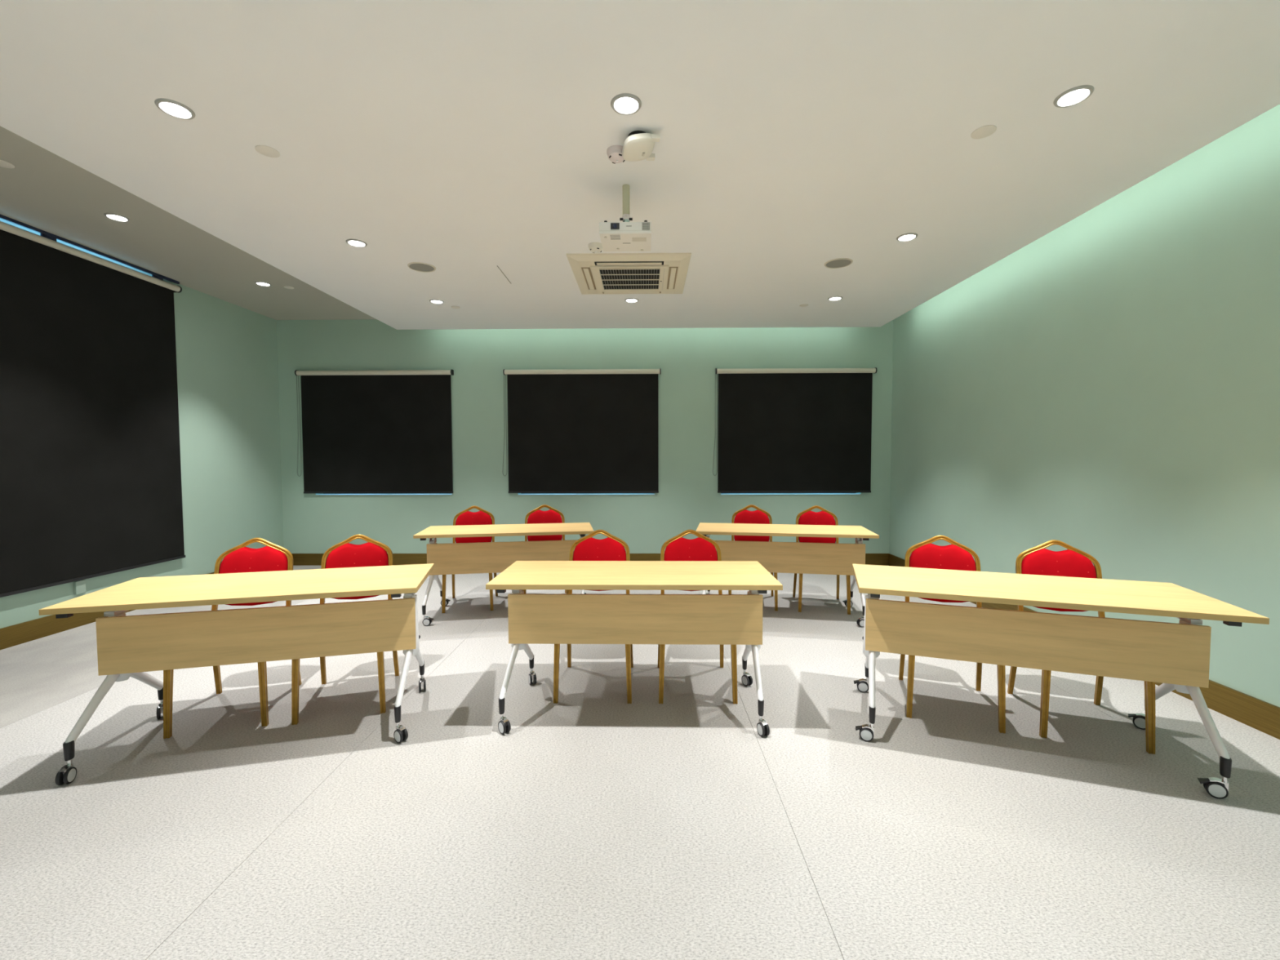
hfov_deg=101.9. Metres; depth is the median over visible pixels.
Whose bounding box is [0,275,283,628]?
wall
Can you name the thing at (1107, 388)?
wall
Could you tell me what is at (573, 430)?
roller blind
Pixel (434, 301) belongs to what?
recessed light
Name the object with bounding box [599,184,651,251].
projector
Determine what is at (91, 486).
roller blind
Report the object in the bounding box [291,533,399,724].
banquet chair
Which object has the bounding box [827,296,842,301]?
recessed light
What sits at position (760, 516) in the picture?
banquet chair
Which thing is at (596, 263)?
outlet
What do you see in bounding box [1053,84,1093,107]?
recessed light
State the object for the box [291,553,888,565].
baseboard
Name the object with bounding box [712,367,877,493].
roller blind
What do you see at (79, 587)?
wall socket
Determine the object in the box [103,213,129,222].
recessed light
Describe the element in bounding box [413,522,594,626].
folding table
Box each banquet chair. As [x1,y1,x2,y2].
[163,537,301,738]
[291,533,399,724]
[441,506,497,613]
[522,504,568,594]
[553,529,633,703]
[657,529,737,703]
[728,504,777,611]
[792,505,850,614]
[898,535,1005,733]
[1007,539,1155,754]
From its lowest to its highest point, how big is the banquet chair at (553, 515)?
0.908 m
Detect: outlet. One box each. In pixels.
[581,267,595,289]
[594,261,663,265]
[602,291,661,293]
[666,266,678,288]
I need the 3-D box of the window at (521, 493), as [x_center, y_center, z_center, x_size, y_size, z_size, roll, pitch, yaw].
[-0.686,-0.572,6.695,1.744,1.514,0.210,0,2,1]
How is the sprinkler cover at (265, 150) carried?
attached to the ceiling
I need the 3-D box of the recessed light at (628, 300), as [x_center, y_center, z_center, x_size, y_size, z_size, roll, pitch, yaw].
[-0.082,-1.770,5.120,0.136,0.008,0.136,0,2,1]
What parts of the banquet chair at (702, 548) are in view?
leg, leg, frame, leg, leg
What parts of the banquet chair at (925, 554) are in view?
leg, leg, frame, leg, leg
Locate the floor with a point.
(601, 825)
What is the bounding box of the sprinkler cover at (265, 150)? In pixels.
[254,145,279,157]
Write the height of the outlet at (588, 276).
0.007 m
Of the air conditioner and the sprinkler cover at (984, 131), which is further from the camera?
the air conditioner
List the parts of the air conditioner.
panel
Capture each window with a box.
[318,493,452,494]
[518,493,654,494]
[720,493,860,494]
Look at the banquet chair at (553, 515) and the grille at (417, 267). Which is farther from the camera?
the banquet chair at (553, 515)
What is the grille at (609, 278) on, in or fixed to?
attached to the air conditioner
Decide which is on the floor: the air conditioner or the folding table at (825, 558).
the folding table at (825, 558)
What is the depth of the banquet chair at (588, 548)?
3.35 m
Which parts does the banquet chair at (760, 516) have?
frame, leg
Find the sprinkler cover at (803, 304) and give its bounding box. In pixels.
[799,303,808,306]
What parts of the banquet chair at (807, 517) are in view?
leg, leg, frame, leg, leg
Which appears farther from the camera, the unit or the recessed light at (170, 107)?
the unit
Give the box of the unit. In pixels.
[622,130,660,161]
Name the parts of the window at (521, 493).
frame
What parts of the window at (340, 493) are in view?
sill, frame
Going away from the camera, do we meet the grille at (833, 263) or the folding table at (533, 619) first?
the folding table at (533, 619)
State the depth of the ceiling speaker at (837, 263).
4.15 m
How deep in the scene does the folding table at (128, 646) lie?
2.54 m
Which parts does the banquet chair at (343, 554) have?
leg, leg, frame, leg, leg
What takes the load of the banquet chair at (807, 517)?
on the floor
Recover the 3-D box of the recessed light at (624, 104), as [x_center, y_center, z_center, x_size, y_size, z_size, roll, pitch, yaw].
[-0.061,-1.649,2.282,0.136,0.008,0.136,0,2,1]
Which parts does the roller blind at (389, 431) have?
chain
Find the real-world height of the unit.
0.088 m
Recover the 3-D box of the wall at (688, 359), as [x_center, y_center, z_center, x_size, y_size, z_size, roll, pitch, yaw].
[-0.716,-0.570,6.721,8.290,3.340,0.260,0,2,1]
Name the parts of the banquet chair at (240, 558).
leg, leg, frame, leg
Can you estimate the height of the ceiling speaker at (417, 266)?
0.006 m
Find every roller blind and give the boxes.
[0,214,185,597]
[294,369,453,493]
[502,368,661,493]
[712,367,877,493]
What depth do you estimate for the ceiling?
2.52 m
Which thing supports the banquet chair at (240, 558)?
on the floor
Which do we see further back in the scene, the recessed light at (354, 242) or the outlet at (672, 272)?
the outlet at (672, 272)
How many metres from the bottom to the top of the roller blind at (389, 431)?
1.561 m
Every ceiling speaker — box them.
[407,262,435,272]
[824,257,853,268]
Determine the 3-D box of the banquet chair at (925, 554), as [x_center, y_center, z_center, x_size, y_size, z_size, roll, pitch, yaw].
[1.713,0.798,2.892,0.441,0.908,0.565,1,3,22]
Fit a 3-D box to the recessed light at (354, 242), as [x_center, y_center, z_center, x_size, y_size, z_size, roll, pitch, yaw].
[-2.043,-1.706,3.745,0.136,0.008,0.136,0,2,1]
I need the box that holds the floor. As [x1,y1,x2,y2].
[0,565,1279,959]
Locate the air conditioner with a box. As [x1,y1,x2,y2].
[566,253,691,294]
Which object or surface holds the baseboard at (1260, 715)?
attached to the wall at (1107, 388)
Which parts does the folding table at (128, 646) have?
leg, leg, modesty panel, leg, leg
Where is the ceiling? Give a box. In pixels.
[0,0,1279,329]
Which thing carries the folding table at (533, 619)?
on the floor
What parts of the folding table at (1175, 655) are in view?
leg, leg, modesty panel, leg, leg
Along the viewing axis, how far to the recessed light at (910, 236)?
3.66 m
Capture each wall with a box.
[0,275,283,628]
[275,319,893,553]
[888,104,1279,706]
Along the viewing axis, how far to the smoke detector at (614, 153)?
2.60 m
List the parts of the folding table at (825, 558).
modesty panel, leg, leg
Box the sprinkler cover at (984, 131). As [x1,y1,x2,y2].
[970,124,996,138]
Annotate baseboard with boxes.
[0,572,213,649]
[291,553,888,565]
[888,553,1279,739]
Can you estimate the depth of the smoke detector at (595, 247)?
3.76 m
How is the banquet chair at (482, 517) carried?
on the floor
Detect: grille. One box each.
[409,263,434,271]
[599,268,660,289]
[826,259,850,267]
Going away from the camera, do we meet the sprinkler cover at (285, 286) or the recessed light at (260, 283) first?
the recessed light at (260, 283)
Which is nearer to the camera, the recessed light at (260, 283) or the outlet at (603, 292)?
the outlet at (603, 292)
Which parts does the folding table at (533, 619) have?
leg, leg, modesty panel, leg, leg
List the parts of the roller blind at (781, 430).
chain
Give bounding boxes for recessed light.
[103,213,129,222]
[154,97,195,119]
[254,281,271,286]
[346,239,367,247]
[429,298,444,303]
[610,93,641,115]
[624,297,638,302]
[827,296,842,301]
[896,232,917,241]
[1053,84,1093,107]
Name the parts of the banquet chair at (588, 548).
leg, leg, frame, leg, leg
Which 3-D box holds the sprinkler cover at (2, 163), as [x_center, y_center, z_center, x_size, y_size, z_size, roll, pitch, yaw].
[-3.787,-1.876,3.078,0.104,0.004,0.104,0,2,1]
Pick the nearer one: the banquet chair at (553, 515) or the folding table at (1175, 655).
the folding table at (1175, 655)
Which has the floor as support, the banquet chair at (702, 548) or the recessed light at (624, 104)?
the banquet chair at (702, 548)
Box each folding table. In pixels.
[39,563,434,785]
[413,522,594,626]
[485,560,782,736]
[695,522,879,626]
[852,564,1269,799]
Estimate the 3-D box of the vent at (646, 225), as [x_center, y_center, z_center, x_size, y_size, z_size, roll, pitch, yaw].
[0.032,-1.387,2.837,0.042,0.039,0.004,0,2,1]
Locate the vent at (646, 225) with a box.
[642,222,649,230]
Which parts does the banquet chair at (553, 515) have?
frame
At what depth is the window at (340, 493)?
6.71 m
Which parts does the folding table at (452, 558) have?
leg, leg, modesty panel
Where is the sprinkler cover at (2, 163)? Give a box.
[0,160,14,168]
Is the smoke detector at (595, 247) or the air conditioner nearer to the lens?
the smoke detector at (595, 247)
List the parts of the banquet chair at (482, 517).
leg, leg, frame, leg, leg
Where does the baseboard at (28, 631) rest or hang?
attached to the wall at (227, 352)
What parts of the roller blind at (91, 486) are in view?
head rail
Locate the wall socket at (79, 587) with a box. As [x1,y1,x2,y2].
[73,579,86,594]
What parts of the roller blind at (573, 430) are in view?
chain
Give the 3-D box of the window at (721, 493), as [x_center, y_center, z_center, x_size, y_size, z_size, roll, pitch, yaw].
[1.910,-0.576,6.664,1.768,1.516,0.210,0,2,1]
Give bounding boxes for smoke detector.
[588,242,602,253]
[606,145,624,164]
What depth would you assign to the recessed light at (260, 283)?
5.20 m
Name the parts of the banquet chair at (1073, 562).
leg, leg, frame, leg, leg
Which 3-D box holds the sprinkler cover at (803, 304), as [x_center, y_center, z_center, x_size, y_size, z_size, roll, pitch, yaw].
[1.675,-1.785,5.310,0.090,0.004,0.090,0,2,1]
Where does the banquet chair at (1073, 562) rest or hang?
on the floor
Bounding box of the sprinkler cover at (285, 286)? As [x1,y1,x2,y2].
[283,285,293,288]

